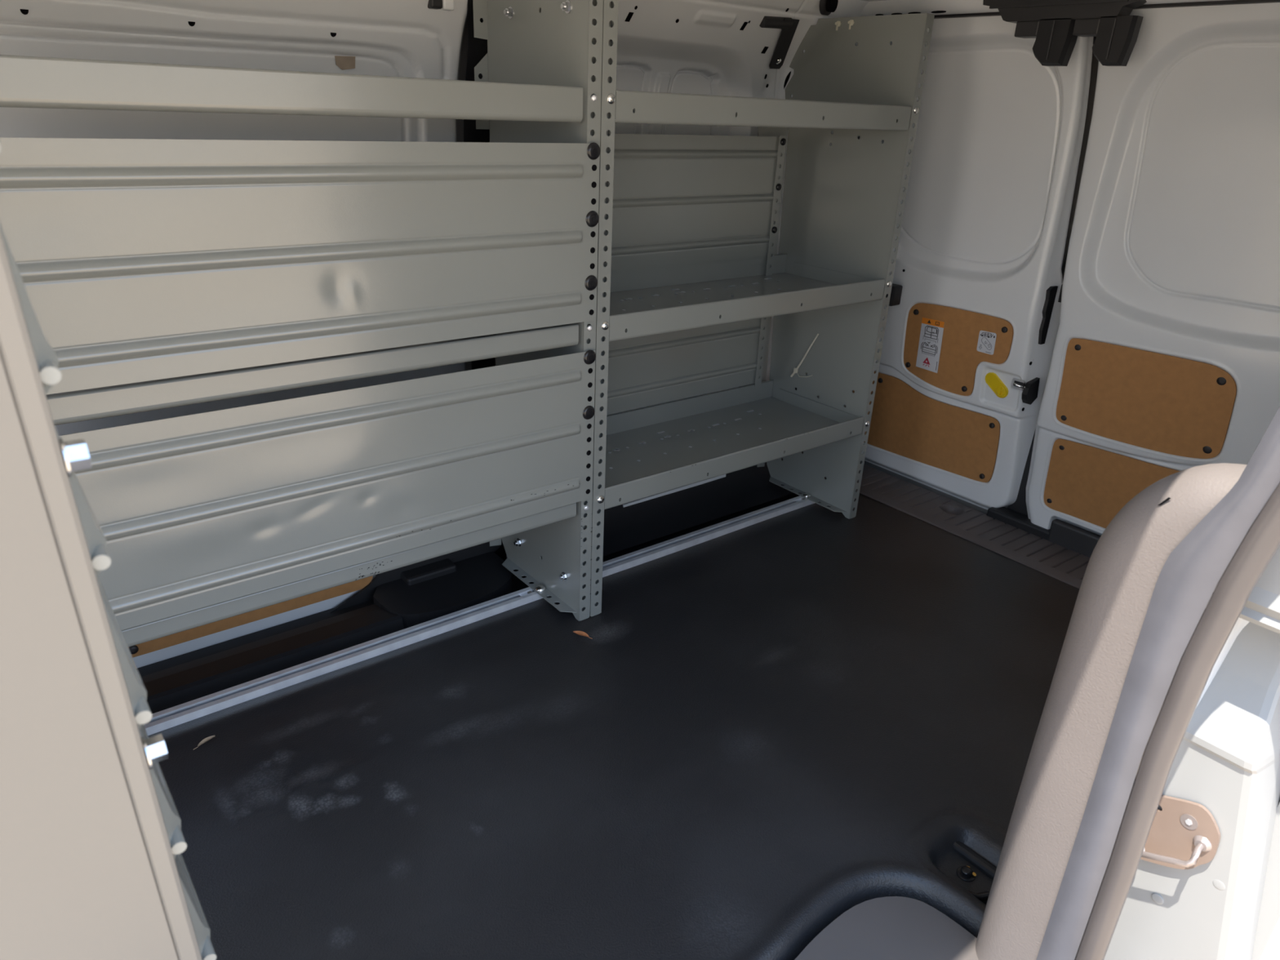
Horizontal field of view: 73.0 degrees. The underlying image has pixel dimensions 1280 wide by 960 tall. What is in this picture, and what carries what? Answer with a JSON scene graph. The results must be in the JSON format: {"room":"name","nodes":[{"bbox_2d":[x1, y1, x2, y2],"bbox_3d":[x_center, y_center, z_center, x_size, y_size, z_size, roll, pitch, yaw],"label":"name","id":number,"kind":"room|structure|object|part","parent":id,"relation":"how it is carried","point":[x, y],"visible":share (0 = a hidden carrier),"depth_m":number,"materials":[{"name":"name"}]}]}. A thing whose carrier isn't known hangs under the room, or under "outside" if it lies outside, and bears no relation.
{"room":"vehicle interior","nodes":[
{"label":"vehicle interior","id":0,"kind":"room"},
{"bbox_2d":[147,491,1079,959],"bbox_3d":[0.037,0.477,1.446,2.370,0.044,1.084,-15,29,-35],"label":"floor","id":1,"kind":"structure","parent":0,"point":[764,732],"depth_m":1.42,"materials":[{"name":"black rubber"}]},
{"bbox_2d":[0,145,216,959],"bbox_3d":[-0.547,0.184,0.510,0.462,1.170,0.284,-15,29,-35],"label":"partition","id":2,"kind":"object","parent":1,"relation":"on","point":[93,866],"visible":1,"depth_m":0.49,"materials":[{"name":"metal"}]},
{"bbox_3d":[-0.469,0.232,0.408,0.435,1.170,0.002,-15,29,-35],"label":"panel","id":3,"kind":"part","parent":2,"relation":"part of","materials":[{"name":"grey metal"}]},
{"bbox_2d":[193,735,215,749],"bbox_3d":[-0.715,0.431,1.421,0.009,0.005,0.039,15,26,26],"label":"dry leaf","id":4,"kind":"object","parent":1,"relation":"on","point":[206,739],"visible":1,"depth_m":1.43,"materials":[{"name":"beige plant"}]},
{"bbox_2d":[0,0,603,647],"bbox_3d":[-0.573,-0.204,1.409,1.005,1.198,0.353,-15,29,-35],"label":"shelf unit","id":5,"kind":"object","parent":1,"relation":"on","point":[157,273],"visible":0.96,"depth_m":1.27,"materials":[{"name":"grey metal"}]},
{"bbox_3d":[-0.564,-0.565,1.257,0.936,0.054,0.336,-15,29,-35],"label":"shelf","id":6,"kind":"part","parent":5,"relation":"part of","materials":[{"name":"grey metal"}]},
{"bbox_3d":[-0.449,-0.319,1.222,0.964,0.298,0.012,-15,29,-35],"label":"panel","id":7,"kind":"part","parent":5,"relation":"part of","materials":[{"name":"grey metal"}]},
{"bbox_3d":[-0.581,-0.215,1.412,0.936,0.040,0.332,-15,29,-35],"label":"shelf","id":8,"kind":"part","parent":5,"relation":"part of","materials":[{"name":"grey metal"}]},
{"bbox_3d":[-0.464,0.005,1.364,0.964,0.298,0.011,-15,29,-35],"label":"panel","id":9,"kind":"part","parent":5,"relation":"part of","materials":[{"name":"grey metal"}]},
{"bbox_3d":[-0.596,0.106,1.552,0.936,0.034,0.332,-15,29,-35],"label":"shelf","id":10,"kind":"part","parent":5,"relation":"part of","materials":[{"name":"grey metal"}]},
{"bbox_2d":[143,495,819,735],"bbox_3d":[-0.375,0.302,1.792,2.240,0.050,0.034,-15,29,-35],"label":"rail","id":11,"kind":"object","parent":1,"relation":"attached to","point":[160,721],"visible":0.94,"depth_m":1.72,"materials":[{"name":"metal"}]},
{"bbox_2d":[573,631,592,639],"bbox_3d":[-0.116,0.314,1.756,0.045,0.005,0.014,15,26,26],"label":"dry leaf","id":12,"kind":"object","parent":1,"relation":"on","point":[580,633],"visible":1,"depth_m":1.76,"materials":[{"name":"brown plant"}]},
{"bbox_2d":[539,0,934,616],"bbox_3d":[0.154,-0.408,1.951,0.872,1.198,0.394,-18,31,-39],"label":"shelf unit","id":13,"kind":"object","parent":1,"relation":"on","point":[692,278],"visible":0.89,"depth_m":2.06,"materials":[{"name":"grey metal"}]},
{"bbox_3d":[0.043,-0.321,2.105,0.758,0.293,0.007,-15,29,-35],"label":"panel","id":14,"kind":"part","parent":13,"relation":"part of","materials":[{"name":"grey metal"}]},
{"bbox_3d":[0.057,-0.631,1.970,0.758,0.288,0.007,-15,29,-35],"label":"panel","id":15,"kind":"part","parent":13,"relation":"part of","materials":[{"name":"grey metal"}]},
{"bbox_3d":[0.150,-0.109,2.087,0.815,0.063,0.321,-15,29,-35],"label":"shelf","id":16,"kind":"part","parent":13,"relation":"part of","materials":[{"name":"grey metal"}]},
{"bbox_3d":[0.165,-0.427,1.948,0.815,0.063,0.321,-15,29,-35],"label":"shelf","id":17,"kind":"part","parent":13,"relation":"part of","materials":[{"name":"grey metal"}]},
{"bbox_3d":[0.180,-0.768,1.799,0.815,0.051,0.321,-15,29,-35],"label":"shelf","id":18,"kind":"part","parent":13,"relation":"part of","materials":[{"name":"grey metal"}]},
{"bbox_3d":[0.338,-0.557,2.286,0.106,0.700,0.059,-15,29,-35],"label":"post","id":19,"kind":"part","parent":13,"relation":"part of","materials":[{"name":"grey metal"}]},
{"bbox_2d":[790,333,818,377],"bbox_3d":[0.437,-0.331,2.310,0.009,0.137,0.079,-15,29,-35],"label":"cable tie","id":20,"kind":"object","parent":13,"relation":"attached to","point":[795,369],"visible":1,"depth_m":2.32,"materials":[{"name":"white plastic"}]},
{"bbox_2d":[932,840,996,901],"bbox_3d":[0.487,0.584,1.264,0.103,0.028,0.138,-15,29,-35],"label":"anchor","id":21,"kind":"object","parent":1,"relation":"on","point":[966,873],"visible":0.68,"depth_m":1.29,"materials":[{"name":"black metal"}]},
{"bbox_2d":[514,492,802,583],"bbox_3d":[-0.025,0.513,1.519,2.500,0.045,1.560,-15,29,-35],"label":"rail","id":22,"kind":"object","parent":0,"point":[628,550],"depth_m":2.35,"materials":[{"name":"black plastic"}]},
{"bbox_2d":[494,0,868,557],"bbox_3d":[0.128,-0.488,2.181,1.095,1.362,0.253,-15,29,-35],"label":"wall","id":23,"kind":"structure","parent":0,"point":[712,47],"depth_m":2.00,"materials":[{"name":"white metal"}]},
{"bbox_2d":[0,0,467,667],"bbox_3d":[-0.849,-0.212,1.433,1.342,1.352,0.211,-15,29,-35],"label":"door","id":24,"kind":"structure","parent":23,"relation":"in","point":[406,38],"depth_m":1.49,"materials":[{"name":"white paint"}]},
{"bbox_3d":[-0.976,0.155,1.550,1.000,0.405,0.011,-15,29,-35],"label":"hardboard panel","id":25,"kind":"part","parent":24,"relation":"part of","materials":[{"name":"brown wood"}]},
{"bbox_2d":[334,55,355,70],"bbox_3d":[-0.530,-0.750,1.557,0.037,0.023,0.007,-15,29,-35],"label":"tape piece","id":26,"kind":"object","parent":24,"relation":"attached to","point":[342,62],"visible":1,"depth_m":1.56,"materials":[{"name":"brown paper"}]},
{"bbox_2d":[137,539,530,713],"bbox_3d":[-0.813,0.264,1.613,1.380,0.280,0.284,-15,29,-35],"label":"trim","id":27,"kind":"structure","parent":23,"relation":"attached to","point":[395,600],"depth_m":1.80,"materials":[{"name":"black plastic"}]},
{"bbox_2d":[463,0,506,560],"bbox_3d":[-0.314,-0.378,1.821,0.067,1.310,0.237,-7,25,-20],"label":"door frame","id":28,"kind":"structure","parent":23,"relation":"attached to","point":[477,47],"depth_m":1.69,"materials":[{"name":"black plastic"}]},
{"bbox_2d":[622,474,725,506],"bbox_3d":[0.100,0.027,2.353,0.365,0.014,0.003,-15,29,-35],"label":"strip","id":29,"kind":"object","parent":23,"relation":"attached to","point":[724,475],"visible":0.86,"depth_m":2.34,"materials":[{"name":"white paint"}]},
{"bbox_2d":[603,387,826,555],"bbox_3d":[0.102,-0.042,2.302,1.050,0.254,0.230,-15,29,-35],"label":"trim","id":30,"kind":"structure","parent":23,"relation":"attached to","point":[624,527],"depth_m":2.32,"materials":[{"name":"black plastic"}]},
{"bbox_2d":[759,16,799,68],"bbox_3d":[0.319,-1.034,2.047,0.128,0.108,0.073,-15,29,-35],"label":"bracket","id":31,"kind":"object","parent":23,"relation":"attached to","point":[788,25],"visible":1,"depth_m":2.04,"materials":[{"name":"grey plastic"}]},
{"bbox_2d":[819,0,838,15],"bbox_3d":[0.441,-1.111,2.016,0.030,0.052,0.052,19,28,33],"label":"cable grommet","id":32,"kind":"object","parent":23,"relation":"attached to","point":[826,6],"visible":1,"depth_m":2.01,"materials":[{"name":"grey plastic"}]},
{"bbox_2d":[824,462,1089,589],"bbox_3d":[0.875,0.117,2.341,0.190,0.028,1.160,-15,29,-35],"label":"trim","id":33,"kind":"structure","parent":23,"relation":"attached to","point":[1068,566],"depth_m":2.29,"materials":[{"name":"grey plastic"}]},
{"bbox_2d":[844,15,1093,509],"bbox_3d":[0.829,-0.534,2.276,0.289,1.216,0.634,-15,29,-35],"label":"door","id":34,"kind":"structure","parent":23,"relation":"in","point":[969,341],"depth_m":2.17,"materials":[{"name":"white paint"}]},
{"bbox_2d":[885,283,902,306],"bbox_3d":[0.670,-0.495,2.312,0.040,0.053,0.043,-15,29,-35],"label":"door stop","id":35,"kind":"object","parent":34,"relation":"attached to","point":[896,290],"visible":0.51,"depth_m":2.29,"materials":[{"name":"black plastic"}]},
{"bbox_3d":[0.793,-0.159,2.467,0.041,0.237,0.491,-15,29,-35],"label":"hardboard panel","id":36,"kind":"part","parent":34,"relation":"part of","materials":[{"name":"brown wood"}]},
{"bbox_2d":[920,317,944,370],"bbox_3d":[0.777,-0.363,2.315,0.017,0.136,0.068,-15,29,-35],"label":"print","id":37,"kind":"object","parent":34,"relation":"attached to","point":[932,329],"depth_m":2.31,"materials":[{"name":"grey paper"}]},
{"bbox_3d":[0.826,-0.337,2.271,0.033,0.227,0.307,-15,29,-35],"label":"hardboard panel","id":38,"kind":"part","parent":34,"relation":"part of","materials":[{"name":"brown wood"}]},
{"bbox_2d":[978,332,995,353],"bbox_3d":[0.873,-0.347,2.181,0.007,0.051,0.040,-15,29,-35],"label":"print","id":39,"kind":"object","parent":34,"relation":"attached to","point":[986,340],"depth_m":2.18,"materials":[{"name":"grey paper"}]},
{"bbox_3d":[0.911,-0.242,2.210,0.017,0.060,0.066,-15,29,-35],"label":"release handle","id":40,"kind":"part","parent":34,"relation":"part of","materials":[{"name":"yellow plastic"}]},
{"bbox_3d":[0.916,-0.226,2.202,0.006,0.029,0.025,-15,29,-35],"label":"finger pull","id":41,"kind":"part","parent":34,"relation":"part of","materials":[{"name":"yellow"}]},
{"bbox_2d":[1014,17,1077,66],"bbox_3d":[0.841,-0.907,1.798,0.048,0.086,0.126,-15,29,-35],"label":"housing","id":42,"kind":"object","parent":23,"relation":"attached to","point":[1055,42],"visible":1,"depth_m":1.77,"materials":[{"name":"black plastic"}]},
{"bbox_2d":[982,0,1146,22],"bbox_3d":[0.854,-0.973,1.755,0.049,0.074,0.339,-15,29,-35],"label":"header cover","id":43,"kind":"object","parent":23,"relation":"attached to","point":[1011,11],"visible":0.92,"depth_m":1.74,"materials":[{"name":"grey plastic"}]},
{"bbox_2d":[860,0,1279,18],"bbox_3d":[0.965,-0.952,1.684,0.097,0.063,1.400,-15,29,-35],"label":"trim","id":44,"kind":"structure","parent":23,"relation":"attached to","point":[941,9],"depth_m":1.94,"materials":[{"name":"white paint"}]},
{"bbox_2d":[1072,15,1142,66],"bbox_3d":[0.917,-0.866,1.711,0.048,0.086,0.120,-15,29,-35],"label":"housing","id":45,"kind":"object","parent":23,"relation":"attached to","point":[1115,41],"visible":1,"depth_m":1.68,"materials":[{"name":"black plastic"}]},
{"bbox_2d":[457,17,1279,959],"bbox_3d":[0.033,-0.018,1.345,2.720,1.760,1.720,-15,29,-35],"label":"shell","id":46,"kind":"object","parent":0,"point":[1268,931],"depth_m":1.05,"materials":[{"name":"white paint"}]},
{"bbox_2d":[1035,406,1279,959],"bbox_3d":[0.555,0.259,0.837,0.028,1.602,0.178,-15,29,-35],"label":"seal","id":47,"kind":"object","parent":46,"relation":"attached to","point":[1180,643],"visible":1,"depth_m":0.85,"materials":[{"name":"grey rubber"}]},
{"bbox_2d":[862,0,885,1],"bbox_3d":[0.029,-0.698,0.949,2.450,0.078,1.338,-15,29,-35],"label":"ceiling","id":48,"kind":"structure","parent":0,"point":[863,0],"depth_m":2.06,"materials":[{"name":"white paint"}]},
{"bbox_2d":[1103,546,1279,959],"bbox_3d":[0.982,0.138,1.100,0.922,1.650,0.266,-15,29,-35],"label":"sliding door","id":49,"kind":"structure","parent":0,"point":[1226,762],"depth_m":0.93,"materials":[{"name":"white paint"}]},
{"bbox_2d":[794,896,978,959],"bbox_3d":[-0.063,0.794,0.724,1.396,0.022,0.370,-15,29,-35],"label":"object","id":50,"kind":"structure","parent":49,"relation":"attached to","point":[887,927],"depth_m":1.16,"materials":[{"name":"grey plastic"}]},
{"bbox_2d":[1140,795,1220,869],"bbox_3d":[0.584,0.403,0.967,0.033,0.114,0.092,-15,29,-35],"label":"latch plate","id":51,"kind":"object","parent":49,"relation":"attached to","point":[1184,834],"depth_m":0.96,"materials":[{"name":"beige metal"}]},
{"bbox_2d":[1195,617,1248,707],"bbox_3d":[0.992,-0.017,1.194,1.090,1.360,0.110,-15,29,-35],"label":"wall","id":52,"kind":"structure","parent":0,"point":[1241,623],"depth_m":0.92,"materials":[{"name":"white paint"}]},
{"bbox_2d":[986,242,1069,539],"bbox_3d":[1.059,-0.398,2.072,0.060,1.280,0.220,-15,29,-35],"label":"door frame","id":53,"kind":"structure","parent":52,"relation":"attached to","point":[1015,514],"depth_m":2.31,"materials":[{"name":"black plastic"}]},
{"bbox_2d":[975,462,1247,959],"bbox_3d":[0.562,0.311,1.010,0.202,0.771,0.148,-15,29,-35],"label":"trim","id":54,"kind":"structure","parent":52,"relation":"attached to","point":[1124,567],"depth_m":0.93,"materials":[{"name":"beige plastic"}]},
{"bbox_2d":[1026,2,1279,557],"bbox_3d":[1.204,-0.301,1.786,0.216,1.220,0.729,-15,29,-35],"label":"door","id":55,"kind":"structure","parent":52,"relation":"in","point":[1165,362],"depth_m":1.82,"materials":[{"name":"white paint"}]},
{"bbox_3d":[1.146,0.034,2.055,0.039,0.214,0.375,-15,29,-35],"label":"hardboard panel","id":56,"kind":"part","parent":55,"relation":"part of","materials":[{"name":"brown wood"}]},
{"bbox_3d":[1.115,-0.180,1.929,0.032,0.223,0.361,-15,29,-35],"label":"hardboard panel","id":57,"kind":"part","parent":55,"relation":"part of","materials":[{"name":"brown wood"}]}
]}

